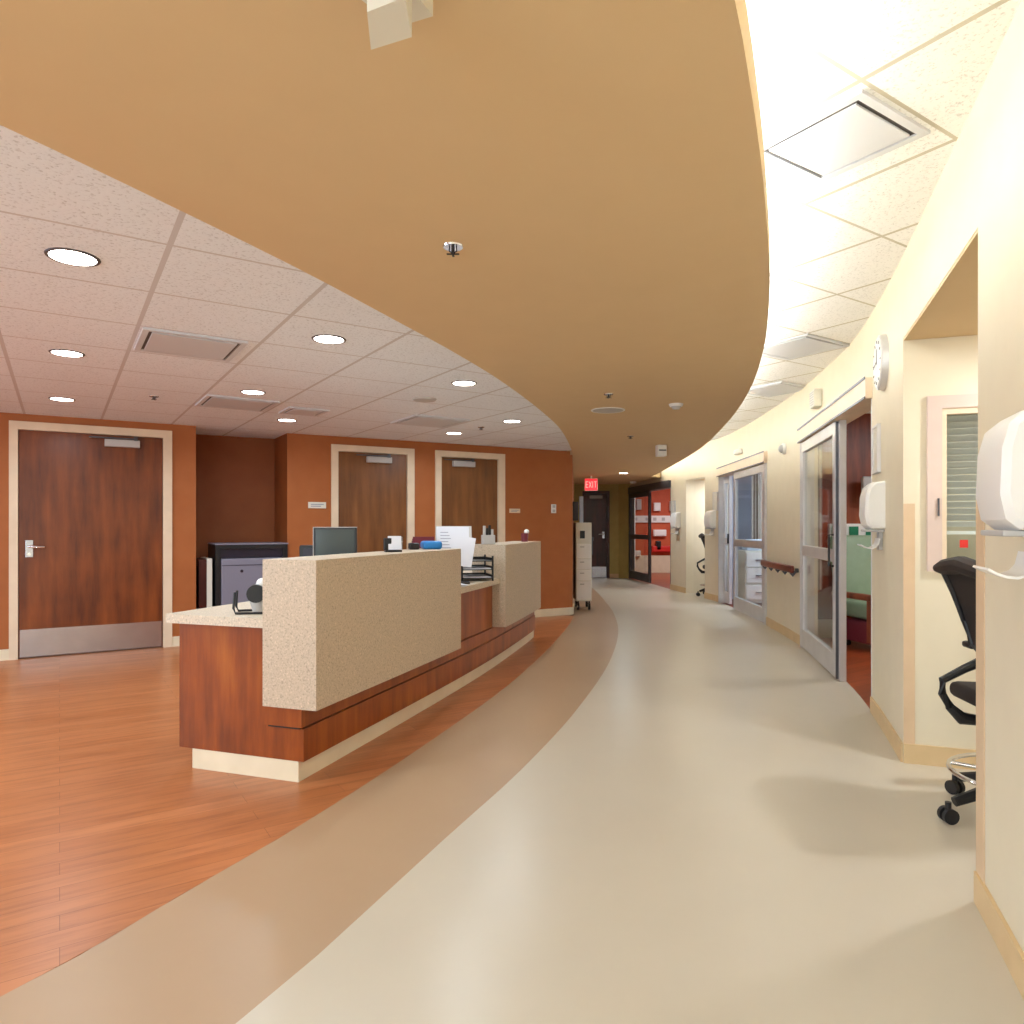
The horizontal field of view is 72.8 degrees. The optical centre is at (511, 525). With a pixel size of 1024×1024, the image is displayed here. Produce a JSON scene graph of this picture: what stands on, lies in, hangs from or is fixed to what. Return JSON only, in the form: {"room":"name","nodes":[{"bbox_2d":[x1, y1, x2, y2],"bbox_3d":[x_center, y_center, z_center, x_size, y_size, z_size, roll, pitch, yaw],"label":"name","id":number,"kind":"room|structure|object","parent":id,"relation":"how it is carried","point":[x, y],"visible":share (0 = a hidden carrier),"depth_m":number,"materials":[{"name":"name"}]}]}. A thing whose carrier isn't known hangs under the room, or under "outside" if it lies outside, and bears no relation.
{"room":"hospital interior","nodes":[
{"label":"hospital interior","id":0,"kind":"room"},
{"bbox_2d":[13,413,168,430],"bbox_3d":[-4.041,-0.980,6.731,1.280,0.100,0.120,0,0,-32],"label":"wall","id":1,"kind":"structure","parent":0,"point":[16,417],"depth_m":6.65,"materials":[{"name":"paint"}]},
{"bbox_2d":[0,412,195,649],"bbox_3d":[-5.207,0.095,6.008,4.529,2.250,0.120,0,0,-32],"label":"wall","id":2,"kind":"structure","parent":0,"point":[183,436],"depth_m":7.06,"materials":[{"name":"paint"}]},
{"bbox_2d":[0,649,8,660],"bbox_3d":[-5.836,1.170,5.539,2.966,0.100,0.012,0,0,-32],"label":"baseboard","id":3,"kind":"structure","parent":2,"relation":"attached to","point":[4,654],"depth_m":6.30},
{"bbox_2d":[9,420,171,659],"bbox_3d":[-4.017,0.130,6.691,1.340,2.180,0.172,0,0,-32],"label":"door","id":4,"kind":"structure","parent":2,"relation":"in","point":[90,507],"depth_m":6.65,"materials":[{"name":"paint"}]},
{"bbox_2d":[196,434,273,557],"bbox_3d":[-3.271,0.095,8.024,1.094,2.250,0.120,0,0,-29],"label":"wall","id":5,"kind":"structure","parent":0,"point":[235,475],"depth_m":7.99,"materials":[{"name":"paint"}]},
{"bbox_2d":[274,433,293,542],"bbox_3d":[-2.597,0.095,7.987,0.120,2.250,0.600,0,0,-32],"label":"wall","id":6,"kind":"structure","parent":0,"point":[280,443],"depth_m":7.96,"materials":[{"name":"paint"}]},
{"bbox_2d":[0,125,570,450],"bbox_3d":[-3.192,-1.060,3.250,8.015,0.060,12.500,0,0,0],"label":"ceiling","id":7,"kind":"structure","parent":0,"point":[163,267],"depth_m":3.76,"materials":[{"name":"tile"}]},
{"bbox_2d":[48,349,84,356],"bbox_3d":[-2.649,-1.029,4.138,0.186,0.010,0.186,0,0,0],"label":"recessed light","id":8,"kind":"object","parent":7,"relation":"in","point":[60,352],"visible":1,"depth_m":4.13,"materials":[{"name":"white"}]},
{"bbox_2d":[44,247,100,266],"bbox_3d":[-1.681,-1.029,2.661,0.186,0.010,0.186,0,0,0],"label":"recessed light","id":9,"kind":"object","parent":7,"relation":"in","point":[68,256],"visible":1,"depth_m":2.65,"materials":[{"name":"metal"}]},
{"bbox_2d":[134,327,247,361],"bbox_3d":[-1.832,-1.023,3.955,0.520,0.014,0.520,0,0,-33],"label":"ceiling vent","id":10,"kind":"object","parent":7,"relation":"in","point":[152,340],"visible":1,"depth_m":3.91,"materials":[{"name":"white metal"}]},
{"bbox_2d":[195,394,279,411],"bbox_3d":[-2.303,-1.023,5.820,0.560,0.014,0.560,0,0,-33],"label":"ceiling vent","id":11,"kind":"object","parent":7,"relation":"in","point":[213,401],"visible":1,"depth_m":5.76,"materials":[{"name":"white metal"}]},
{"bbox_2d":[240,390,265,394],"bbox_3d":[-1.991,-1.029,5.342,0.186,0.010,0.186,0,0,0],"label":"recessed light","id":12,"kind":"object","parent":7,"relation":"in","point":[251,392],"visible":1,"depth_m":5.34,"materials":[{"name":"white"}]},
{"bbox_2d":[279,406,329,416],"bbox_3d":[-1.863,-1.023,6.225,0.350,0.014,0.350,0,0,-33],"label":"ceiling vent","id":13,"kind":"object","parent":7,"relation":"in","point":[290,410],"visible":1,"depth_m":6.17,"materials":[{"name":"white metal"}]},
{"bbox_2d":[312,334,345,343],"bbox_3d":[-1.008,-1.029,3.828,0.186,0.010,0.186,0,0,0],"label":"recessed light","id":14,"kind":"object","parent":7,"relation":"in","point":[323,338],"visible":1,"depth_m":3.82,"materials":[{"name":"white"}]},
{"bbox_2d":[412,397,436,401],"bbox_3d":[-0.710,-1.024,5.637,0.200,0.012,0.200,0,0,0],"label":"ceiling speaker","id":15,"kind":"object","parent":7,"relation":"attached to","point":[417,399],"visible":1,"depth_m":5.59,"materials":[{"name":"grey plastic"}]},
{"bbox_2d":[391,415,469,427],"bbox_3d":[-0.804,-1.023,6.818,0.580,0.014,0.580,0,0,-33],"label":"ceiling vent","id":16,"kind":"object","parent":7,"relation":"in","point":[416,420],"visible":1,"depth_m":6.76,"materials":[{"name":"white metal"}]},
{"bbox_2d":[451,380,476,385],"bbox_3d":[-0.346,-1.029,5.006,0.186,0.010,0.186,0,0,0],"label":"recessed light","id":17,"kind":"object","parent":7,"relation":"in","point":[460,382],"visible":1,"depth_m":5.00,"materials":[{"name":"white"}]},
{"bbox_2d":[0,0,769,483],"bbox_3d":[0.212,-1.040,6.484,3.622,0.120,20.437,0,0,14],"label":"ceiling","id":18,"kind":"structure","parent":0,"point":[597,168],"depth_m":1.86,"materials":[{"name":"beige paint"}]},
{"bbox_2d":[362,0,432,49],"bbox_3d":[-0.227,-0.910,1.200,0.141,0.140,0.201,0,0,9],"label":"sensor","id":19,"kind":"object","parent":18,"relation":"attached to","point":[389,21],"visible":1,"depth_m":1.17,"materials":[{"name":"white plastic"}]},
{"bbox_2d":[443,242,462,256],"bbox_3d":[-0.206,-0.965,2.433,0.072,0.030,0.072,0,0,0],"label":"sprinkler","id":20,"kind":"object","parent":18,"relation":"attached to","point":[452,247],"visible":1,"depth_m":2.43,"materials":[{"name":"silver metal"}]},
{"bbox_2d":[584,476,597,490],"bbox_3d":[1.546,-0.835,13.597,0.260,0.290,0.047,0,0,0],"label":"exit sign","id":21,"kind":"object","parent":18,"relation":"hanging from","point":[590,484],"visible":1,"depth_m":13.58,"materials":[{"name":"red plastic"}]},
{"bbox_2d":[591,407,624,412],"bbox_3d":[0.811,-0.978,5.872,0.288,0.011,0.288,0,0,0],"label":"speaker","id":22,"kind":"object","parent":18,"relation":"attached to","point":[603,409],"visible":1,"depth_m":5.86},
{"bbox_2d":[655,445,666,456],"bbox_3d":[1.803,-0.910,8.407,0.110,0.140,0.103,0,0,-10],"label":"door chime","id":23,"kind":"object","parent":18,"relation":"attached to","point":[660,450],"visible":1,"depth_m":8.36,"materials":[{"name":"white plastic"}]},
{"bbox_2d":[287,433,571,609],"bbox_3d":[-0.857,0.095,8.700,3.828,2.250,0.120,0,0,-30],"label":"wall","id":24,"kind":"structure","parent":0,"point":[535,479],"depth_m":9.09,"materials":[{"name":"paint"}]},
{"bbox_2d":[308,502,325,507],"bbox_3d":[-2.202,-0.235,7.856,0.200,0.070,0.014,0,0,-30],"label":"room sign","id":25,"kind":"object","parent":24,"relation":"attached to","point":[310,504],"visible":1,"depth_m":7.85,"materials":[{"name":"white plastic"}]},
{"bbox_2d":[331,444,414,552],"bbox_3d":[-1.636,0.142,8.203,1.010,2.155,0.172,0,0,-30],"label":"door","id":26,"kind":"structure","parent":24,"relation":"in","point":[373,488],"depth_m":8.19,"materials":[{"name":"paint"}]},
{"bbox_2d":[435,450,504,543],"bbox_3d":[-0.531,0.142,8.833,0.981,2.155,0.172,0,0,-30],"label":"door","id":27,"kind":"structure","parent":24,"relation":"in","point":[469,486],"depth_m":8.83,"materials":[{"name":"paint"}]},
{"bbox_2d":[534,607,573,616],"bbox_3d":[0.377,1.170,9.327,1.086,0.100,0.012,0,0,-30],"label":"baseboard","id":28,"kind":"structure","parent":24,"relation":"attached to","point":[569,610],"depth_m":9.43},
{"bbox_2d":[0,573,1023,1023],"bbox_3d":[-0.168,1.270,8.041,14.403,0.100,24.781,0,0,14],"label":"floor","id":29,"kind":"structure","parent":0,"point":[723,829],"depth_m":2.58,"materials":[{"name":"beige laminate"}]},
{"bbox_2d":[196,557,211,608],"bbox_3d":[-3.314,0.780,7.440,0.128,0.880,0.460,0,0,-32],"label":"base cabinet","id":30,"kind":"object","parent":29,"relation":"on","point":[203,564],"visible":0.55,"depth_m":7.25,"materials":[{"name":"brown wood"}]},
{"bbox_2d":[208,542,287,606],"bbox_3d":[-2.915,0.703,7.670,0.750,1.035,0.510,0,0,-32],"label":"base cabinet","id":31,"kind":"object","parent":29,"relation":"on","point":[238,566],"visible":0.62,"depth_m":7.40,"materials":[{"name":"black plastic"}]},
{"bbox_2d":[166,541,540,781],"bbox_3d":[-0.650,0.689,5.507,0.950,1.062,4.571,0,0,16],"label":"reception desk","id":32,"kind":"object","parent":29,"relation":"on","point":[343,650],"visible":0.97,"depth_m":3.51,"materials":[{"name":"beige stone"}]},
{"bbox_2d":[232,578,262,614],"bbox_3d":[-1.321,0.352,3.516,0.166,0.175,0.152,0,0,-15],"label":"wire stand","id":33,"kind":"object","parent":32,"relation":"on","point":[254,594],"visible":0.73,"depth_m":3.48,"materials":[{"name":"black metal"}]},
{"bbox_2d":[250,600,262,611],"bbox_3d":[-1.287,0.409,3.535,0.090,0.059,0.090,0,0,-15],"label":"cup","id":34,"kind":"object","parent":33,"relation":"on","point":[256,605],"depth_m":3.50,"materials":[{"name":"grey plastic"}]},
{"bbox_2d":[299,545,312,556],"bbox_3d":[-1.367,0.285,4.697,0.125,0.310,0.103,0,0,-10],"label":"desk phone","id":35,"kind":"object","parent":32,"relation":"on","point":[304,550],"visible":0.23,"depth_m":4.64,"materials":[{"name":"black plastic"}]},
{"bbox_2d":[166,570,499,627],"bbox_3d":[-0.678,0.463,5.497,0.902,0.045,4.502,0,0,16],"label":"countertop","id":36,"kind":"structure","parent":32,"relation":"on","point":[222,615],"depth_m":3.46,"materials":[{"name":"beige stone"}]},
{"bbox_2d":[313,527,356,555],"bbox_3d":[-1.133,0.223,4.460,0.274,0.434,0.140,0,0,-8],"label":"computer monitor","id":37,"kind":"object","parent":32,"relation":"on","point":[326,541],"visible":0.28,"depth_m":4.43,"materials":[{"name":"black plastic"}]},
{"bbox_2d":[383,536,401,551],"bbox_3d":[-0.725,0.110,4.221,0.105,0.097,0.050,0,0,-20],"label":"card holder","id":38,"kind":"object","parent":32,"relation":"on","point":[392,543],"visible":0.99,"depth_m":4.21,"materials":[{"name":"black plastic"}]},
{"bbox_2d":[412,537,433,547],"bbox_3d":[-0.673,0.260,5.250,0.180,0.360,0.100,0,0,-18],"label":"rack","id":39,"kind":"object","parent":32,"relation":"on","point":[415,539],"visible":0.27,"depth_m":5.21,"materials":[{"name":"red plastic"}]},
{"bbox_2d":[420,541,441,548],"bbox_3d":[-0.556,0.131,4.782,0.130,0.055,0.180,0,0,-15],"label":"tissue box","id":40,"kind":"object","parent":32,"relation":"on","point":[424,544],"visible":0.99,"depth_m":4.70,"materials":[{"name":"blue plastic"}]},
{"bbox_2d":[436,526,475,583],"bbox_3d":[-0.427,0.221,5.309,0.308,0.439,0.140,0,0,-8],"label":"paper","id":41,"kind":"object","parent":32,"relation":"on","point":[451,537],"visible":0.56,"depth_m":5.33,"materials":[{"name":"white paper"}]},
{"bbox_2d":[440,532,450,547],"bbox_3d":[-0.507,0.143,5.310,0.080,0.194,0.042,0,0,-8],"label":"print","id":42,"kind":"object","parent":41,"relation":"attached to","point":[445,537],"depth_m":5.32,"materials":[{"name":"grey paper"}]},
{"bbox_2d":[461,555,493,580],"bbox_3d":[-0.312,0.340,5.676,0.266,0.200,0.300,0,0,-15],"label":"tray stack","id":43,"kind":"object","parent":32,"relation":"on","point":[484,558],"visible":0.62,"depth_m":5.60,"materials":[{"name":"black plastic"}]},
{"bbox_2d":[462,573,493,578],"bbox_3d":[-0.312,0.406,5.676,0.260,0.028,0.300,0,0,-15],"label":"tray","id":44,"kind":"object","parent":43,"relation":"on","point":[464,575],"depth_m":5.57,"materials":[{"name":"black plastic"}]},
{"bbox_2d":[463,564,493,569],"bbox_3d":[-0.312,0.338,5.676,0.260,0.028,0.300,0,0,-15],"label":"tray","id":45,"kind":"object","parent":43,"relation":"on","point":[474,567],"depth_m":5.61,"materials":[{"name":"black plastic"}]},
{"bbox_2d":[472,556,493,561],"bbox_3d":[-0.312,0.270,5.676,0.260,0.028,0.300,0,0,-15],"label":"tray","id":46,"kind":"object","parent":43,"relation":"on","point":[478,558],"depth_m":5.68,"materials":[{"name":"black plastic"}]},
{"bbox_2d":[481,525,494,543],"bbox_3d":[-0.208,0.075,6.052,0.110,0.165,0.080,0,0,-14],"label":"organizer","id":47,"kind":"object","parent":32,"relation":"on","point":[487,537],"visible":0.94,"depth_m":6.02,"materials":[{"name":"grey plastic"}]},
{"bbox_2d":[573,496,593,609],"bbox_3d":[1.042,0.390,10.290,0.295,1.660,0.480,0,0,0],"label":"cart","id":48,"kind":"object","parent":29,"relation":"on","point":[583,540],"visible":0.97,"depth_m":10.08,"materials":[{"name":"beige metal"}]},
{"bbox_2d":[696,533,704,595],"bbox_3d":[3.544,0.673,12.089,0.682,1.094,0.686,0,0,5],"label":"chair","id":49,"kind":"object","parent":29,"relation":"on","point":[702,536],"visible":0.26,"depth_m":12.11,"materials":[{"name":"black plastic"}]},
{"bbox_2d":[738,550,761,602],"bbox_3d":[3.800,0.780,10.885,0.440,0.800,0.470,0,0,0],"label":"base cabinet","id":50,"kind":"object","parent":29,"relation":"on","point":[749,561],"visible":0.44,"depth_m":10.66,"materials":[{"name":"white laminate"}]},
{"bbox_2d":[827,535,870,644],"bbox_3d":[3.697,0.659,7.060,0.780,1.123,0.785,0,0,-12],"label":"recliner","id":51,"kind":"object","parent":29,"relation":"on","point":[858,559],"visible":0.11,"depth_m":7.16,"materials":[{"name":"leather"}]},
{"bbox_2d":[933,556,975,824],"bbox_3d":[2.104,0.673,2.850,0.682,1.094,0.686,0,0,8],"label":"chair","id":52,"kind":"object","parent":29,"relation":"on","point":[958,573],"visible":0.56,"depth_m":2.95,"materials":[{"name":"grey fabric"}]},
{"bbox_2d":[572,455,572,606],"bbox_3d":[0.814,0.120,10.020,0.120,2.200,0.842,0,0,5],"label":"wall","id":53,"kind":"structure","parent":0,"point":[572,455],"depth_m":9.60,"materials":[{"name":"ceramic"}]},
{"bbox_2d":[574,484,618,573],"bbox_3d":[1.850,0.120,16.360,1.300,2.200,0.120,0,0,0],"label":"wall","id":54,"kind":"structure","parent":0,"point":[613,488],"depth_m":16.30,"materials":[{"name":"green paint"}]},
{"bbox_2d":[582,491,609,577],"bbox_3d":[1.970,0.200,16.314,0.633,2.040,0.172,0,0,0],"label":"door","id":55,"kind":"structure","parent":54,"relation":"in","point":[596,504],"depth_m":16.31,"materials":[{"name":"brown wood"}]},
{"bbox_2d":[619,484,629,578],"bbox_3d":[2.647,0.120,16.270,0.320,2.200,0.135,0,0,37],"label":"wall","id":56,"kind":"structure","parent":0,"point":[623,496],"depth_m":16.22,"materials":[{"name":"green paint"}]},
{"bbox_2d":[635,489,669,554],"bbox_3d":[4.850,-0.030,18.250,4.500,2.500,0.100,0,0,0],"label":"wall","id":57,"kind":"structure","parent":0,"point":[660,496],"depth_m":18.20,"materials":[{"name":"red paint"}]},
{"bbox_2d":[635,555,669,572],"bbox_3d":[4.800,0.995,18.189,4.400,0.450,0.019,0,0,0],"label":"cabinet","id":58,"kind":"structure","parent":57,"relation":"attached to","point":[659,563],"depth_m":18.18,"materials":[{"name":"beige wood"}]},
{"bbox_2d":[635,516,669,522],"bbox_3d":[3.850,-0.180,18.169,1.800,0.180,0.059,0,0,0],"label":"wall rail","id":59,"kind":"object","parent":57,"relation":"attached to","point":[638,519],"visible":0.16,"depth_m":18.15,"materials":[{"name":"white plastic"}]},
{"bbox_2d":[652,546,669,551],"bbox_3d":[3.900,0.600,18.134,0.500,0.160,0.129,0,0,0],"label":"bin","id":60,"kind":"object","parent":57,"relation":"attached to","point":[654,548],"visible":0.73,"depth_m":18.07,"materials":[{"name":"red plastic"}]},
{"bbox_2d":[630,445,704,592],"bbox_3d":[3.082,-0.090,13.937,0.181,2.620,4.387,0,0,-7],"label":"wall","id":61,"kind":"structure","parent":0,"point":[682,490],"depth_m":12.68,"materials":[{"name":"beige paint"}]},
{"bbox_2d":[627,480,670,583],"bbox_3d":[2.929,0.168,14.754,0.172,2.104,2.760,0,0,-7],"label":"door","id":62,"kind":"structure","parent":61,"relation":"in","point":[645,490],"depth_m":15.14,"materials":[{"name":"metal"}]},
{"bbox_2d":[670,512,680,534],"bbox_3d":[3.045,-0.048,12.999,0.124,0.415,0.272,0,0,-7],"label":"dispenser","id":63,"kind":"object","parent":61,"relation":"attached to","point":[675,519],"visible":1,"depth_m":12.89,"materials":[{"name":"grey plastic"}]},
{"bbox_2d":[694,480,704,592],"bbox_3d":[3.878,-0.090,12.685,1.244,2.620,0.130,0,0,0],"label":"wall niche","id":64,"kind":"object","parent":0,"point":[699,485],"visible":0.14,"depth_m":12.62,"materials":[{"name":"beige paint"}]},
{"bbox_2d":[705,438,719,595],"bbox_3d":[3.361,-0.090,11.420,0.146,2.620,0.682,0,0,-5],"label":"wall","id":65,"kind":"structure","parent":0,"point":[712,448],"depth_m":11.46,"materials":[{"name":"beige paint"}]},
{"bbox_2d":[704,510,715,535],"bbox_3d":[3.234,-0.048,11.391,0.124,0.415,0.272,0,0,-5],"label":"dispenser","id":66,"kind":"object","parent":65,"relation":"attached to","point":[710,516],"visible":1,"depth_m":11.29,"materials":[{"name":"grey plastic"}]},
{"bbox_2d":[713,492,717,510],"bbox_3d":[3.295,-0.400,11.262,0.020,0.300,0.200,0,0,-4],"label":"holder","id":67,"kind":"object","parent":65,"relation":"attached to","point":[715,494],"visible":0.99,"depth_m":11.25,"materials":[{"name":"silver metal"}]},
{"bbox_2d":[732,476,750,598],"bbox_3d":[4.800,-0.080,11.670,2.600,2.600,0.100,0,0,0],"label":"wall","id":68,"kind":"structure","parent":0,"point":[744,484],"depth_m":11.62,"materials":[{"name":"blue paint"}]},
{"bbox_2d":[720,413,766,466],"bbox_3d":[3.322,-1.160,9.821,0.185,0.480,2.543,0,0,4],"label":"wall","id":69,"kind":"structure","parent":0,"point":[752,438],"depth_m":9.71,"materials":[{"name":"beige paint"}]},
{"bbox_2d":[716,451,766,624],"bbox_3d":[3.263,0.148,9.820,0.172,2.144,2.561,0,0,4],"label":"door","id":70,"kind":"structure","parent":69,"relation":"in","point":[754,464],"depth_m":10.04,"materials":[{"name":"silver metal"}]},
{"bbox_2d":[751,473,761,538],"bbox_3d":[4.105,-0.030,11.203,0.490,1.900,0.074,0,0,0],"label":"privacy curtain","id":71,"kind":"object","parent":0,"point":[756,480],"visible":0.09,"depth_m":11.21,"materials":[{"name":"white fabric"}]},
{"bbox_2d":[767,389,817,636],"bbox_3d":[3.112,-0.090,7.776,0.149,2.620,1.577,0,0,8],"label":"wall","id":72,"kind":"structure","parent":0,"point":[783,421],"depth_m":7.72,"materials":[{"name":"beige paint"}]},
{"bbox_2d":[761,560,798,576],"bbox_3d":[2.996,0.469,7.813,0.094,0.117,1.369,0,0,8],"label":"handrail","id":73,"kind":"object","parent":72,"relation":"attached to","point":[764,563],"visible":1,"depth_m":7.58,"materials":[{"name":"red wood"}]},
{"bbox_2d":[766,617,799,644],"bbox_3d":[3.037,1.170,7.787,0.020,0.100,1.571,0,0,8],"label":"baseboard","id":74,"kind":"structure","parent":72,"relation":"attached to","point":[783,630],"depth_m":7.76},
{"bbox_2d":[818,444,821,589],"bbox_3d":[3.185,-0.155,7.303,0.170,1.650,0.074,0,0,0],"label":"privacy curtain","id":75,"kind":"object","parent":72,"relation":"hanging from","point":[819,446],"visible":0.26,"depth_m":7.28,"materials":[{"name":"beige fabric"}]},
{"bbox_2d":[803,313,871,423],"bbox_3d":[2.741,-1.188,5.762,0.192,0.425,2.535,0,0,13],"label":"wall","id":76,"kind":"structure","parent":0,"point":[854,363],"depth_m":5.51,"materials":[{"name":"beige paint"}]},
{"bbox_2d":[809,388,821,408],"bbox_3d":[2.782,-1.165,6.371,0.076,0.160,0.170,0,0,11],"label":"wall speaker","id":77,"kind":"object","parent":76,"relation":"attached to","point":[815,396],"visible":1,"depth_m":6.29,"materials":[{"name":"beige plastic"}]},
{"bbox_2d":[797,377,872,696],"bbox_3d":[2.674,0.120,5.779,0.189,2.199,2.553,0,0,13],"label":"door","id":78,"kind":"structure","parent":76,"relation":"in","point":[831,421],"depth_m":5.55,"materials":[{"name":"silver metal"}]},
{"bbox_2d":[818,414,870,618],"bbox_3d":[4.610,-0.080,7.650,2.980,2.600,0.100,0,0,0],"label":"wall","id":79,"kind":"structure","parent":0,"point":[858,431],"depth_m":7.60,"materials":[{"name":"red paint"}]},
{"bbox_2d":[818,619,831,637],"bbox_3d":[4.650,1.120,7.593,2.900,0.200,0.011,0,0,0],"label":"baseboard","id":80,"kind":"structure","parent":79,"relation":"attached to","point":[824,625],"depth_m":7.59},
{"bbox_2d":[828,524,870,535],"bbox_3d":[3.950,0.060,7.568,1.000,0.170,0.061,0,0,0],"label":"rail","id":81,"kind":"object","parent":79,"relation":"attached to","point":[851,529],"visible":0.16,"depth_m":7.55,"materials":[{"name":"white plastic"}]},
{"bbox_2d":[861,476,870,491],"bbox_3d":[3.887,-0.415,7.490,0.265,0.230,0.220,0,0,0],"label":"patient monitor","id":82,"kind":"object","parent":79,"relation":"attached to","point":[865,480],"visible":0.21,"depth_m":7.43,"materials":[{"name":"grey plastic"}]},
{"bbox_2d":[709,0,1019,441],"bbox_3d":[1.224,-1.425,5.337,2.644,0.050,18.028,0,0,15],"label":"ceiling","id":83,"kind":"structure","parent":0,"point":[837,243],"depth_m":2.42,"materials":[{"name":"tile"}]},
{"bbox_2d":[748,381,804,396],"bbox_3d":[2.688,-1.393,7.102,0.560,0.014,0.560,0,0,-33],"label":"ceiling vent","id":84,"kind":"object","parent":83,"relation":"in","point":[777,388],"visible":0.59,"depth_m":7.06,"materials":[{"name":"white metal"}]},
{"bbox_2d":[762,333,849,359],"bbox_3d":[2.229,-1.393,5.436,0.560,0.014,0.560,0,0,-33],"label":"ceiling vent","id":85,"kind":"object","parent":83,"relation":"in","point":[807,344],"visible":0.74,"depth_m":5.37,"materials":[{"name":"white metal"}]},
{"bbox_2d":[764,89,929,183],"bbox_3d":[1.182,-1.393,2.521,0.430,0.014,0.430,0,0,-33],"label":"ceiling vent","id":86,"kind":"object","parent":83,"relation":"in","point":[859,128],"visible":0.94,"depth_m":2.48,"materials":[{"name":"white metal"}]},
{"bbox_2d":[872,256,931,741],"bbox_3d":[2.260,-0.090,4.052,0.145,2.620,1.035,0,0,19],"label":"wall","id":87,"kind":"structure","parent":0,"point":[887,316],"depth_m":3.95,"materials":[{"name":"beige paint"}]},
{"bbox_2d":[857,481,884,549],"bbox_3d":[2.194,-0.062,4.257,0.124,0.415,0.272,0,0,19],"label":"dispenser","id":88,"kind":"object","parent":87,"relation":"attached to","point":[872,497],"visible":1,"depth_m":4.14,"materials":[{"name":"grey plastic"}]},
{"bbox_2d":[857,538,879,548],"bbox_3d":[2.186,0.106,4.259,0.106,0.064,0.160,0,0,19],"label":"drip tray","id":89,"kind":"object","parent":88,"relation":"on","point":[877,540],"depth_m":4.22,"materials":[{"name":"white plastic"}]},
{"bbox_2d":[872,423,880,474],"bbox_3d":[2.284,-0.480,4.360,0.020,0.300,0.200,0,0,19],"label":"holder","id":90,"kind":"object","parent":87,"relation":"attached to","point":[876,430],"visible":1,"depth_m":4.33,"materials":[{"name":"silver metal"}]},
{"bbox_2d":[873,334,888,389],"bbox_3d":[2.197,-0.975,4.148,0.046,0.330,0.330,0,0,19],"label":"wall clock","id":91,"kind":"object","parent":87,"relation":"attached to","point":[881,350],"visible":1,"depth_m":4.06,"materials":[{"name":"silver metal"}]},
{"bbox_2d":[870,697,902,761],"bbox_3d":[2.188,1.170,4.077,0.016,0.100,1.030,0,0,19],"label":"baseboard","id":92,"kind":"structure","parent":87,"relation":"attached to","point":[883,722],"depth_m":3.97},
{"bbox_2d":[903,339,928,744],"bbox_3d":[2.094,0.132,3.625,0.115,2.176,0.120,0,0,20],"label":"wall niche","id":93,"kind":"object","parent":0,"point":[915,352],"visible":0.71,"depth_m":3.57,"materials":[{"name":"beige paint"}]},
{"bbox_2d":[904,504,914,743],"bbox_3d":[2.044,0.502,3.577,0.051,1.235,0.004,0,0,20],"label":"guard","id":94,"kind":"object","parent":93,"relation":"attached to","point":[909,509],"visible":1,"depth_m":3.58,"materials":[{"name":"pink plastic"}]},
{"bbox_2d":[903,96,977,337],"bbox_3d":[1.833,-1.185,2.898,0.143,0.430,1.430,0,0,21],"label":"wall","id":95,"kind":"structure","parent":0,"point":[948,222],"depth_m":2.70,"materials":[{"name":"beige paint"}]},
{"bbox_2d":[904,229,977,340],"bbox_3d":[2.407,-0.963,2.922,1.786,0.012,1.332,0,0,0],"label":"ceiling","id":96,"kind":"structure","parent":0,"point":[952,311],"depth_m":3.02,"materials":[{"name":"beige paint"}]},
{"bbox_2d":[929,571,975,749],"bbox_3d":[2.565,0.725,3.456,0.885,0.990,0.120,0,0,20],"label":"wall niche","id":97,"kind":"object","parent":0,"point":[947,633],"visible":0.33,"depth_m":3.52,"materials":[{"name":"beige paint"}]},
{"bbox_2d":[903,743,975,769],"bbox_3d":[2.676,1.170,3.345,1.400,0.100,0.012,0,0,20],"label":"baseboard","id":98,"kind":"structure","parent":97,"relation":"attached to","point":[918,754],"depth_m":3.53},
{"bbox_2d":[927,393,977,570],"bbox_3d":[2.543,-0.215,3.410,0.895,0.890,0.080,0,0,20],"label":"window","id":99,"kind":"structure","parent":97,"relation":"attached to","point":[938,407],"depth_m":3.52,"materials":[{"name":"grey paint"}]},
{"bbox_2d":[947,414,977,533],"bbox_3d":[2.572,-0.262,3.474,0.755,0.611,0.041,0,0,20],"label":"window blind","id":100,"kind":"object","parent":99,"relation":"attached to","point":[971,420],"visible":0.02,"depth_m":3.57,"materials":[{"name":"white"}]},
{"bbox_2d":[929,335,977,395],"bbox_3d":[2.565,-0.803,3.456,0.885,0.306,0.120,0,0,20],"label":"wall niche","id":101,"kind":"object","parent":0,"point":[953,361],"visible":0.33,"depth_m":3.51,"materials":[{"name":"beige paint"}]},
{"bbox_2d":[947,414,977,559],"bbox_3d":[4.186,-0.080,3.900,3.829,2.600,0.100,0,0,0],"label":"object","id":102,"kind":"structure","parent":0,"point":[953,540],"depth_m":3.85,"materials":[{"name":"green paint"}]},
{"bbox_2d":[978,0,1023,951],"bbox_3d":[0.472,-0.090,-0.403,0.164,2.620,5.715,0,0,23],"label":"wall","id":103,"kind":"structure","parent":0,"point":[1001,94],"depth_m":1.98,"materials":[{"name":"beige paint"}]},
{"bbox_2d":[976,501,984,883],"bbox_3d":[1.509,0.502,2.232,0.123,1.235,0.041,0,0,-45],"label":"guard","id":104,"kind":"object","parent":103,"relation":"attached to","point":[980,525],"visible":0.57,"depth_m":2.21,"materials":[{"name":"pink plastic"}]},
{"bbox_2d":[972,410,1023,579],"bbox_3d":[1.240,-0.072,1.734,0.124,0.415,0.272,0,0,22],"label":"dispenser","id":105,"kind":"object","parent":103,"relation":"attached to","point":[1000,459],"visible":1,"depth_m":1.66,"materials":[{"name":"white plastic"}]},
{"bbox_2d":[972,551,1023,579],"bbox_3d":[1.232,0.096,1.737,0.106,0.064,0.160,0,0,22],"label":"drip tray","id":106,"kind":"object","parent":105,"relation":"on","point":[1016,571],"depth_m":1.74,"materials":[{"name":"white plastic"}]},
{"bbox_2d":[974,871,1023,999],"bbox_3d":[0.401,1.170,-0.375,0.036,0.100,5.709,0,0,23],"label":"baseboard","id":107,"kind":"structure","parent":103,"relation":"attached to","point":[998,927],"depth_m":1.98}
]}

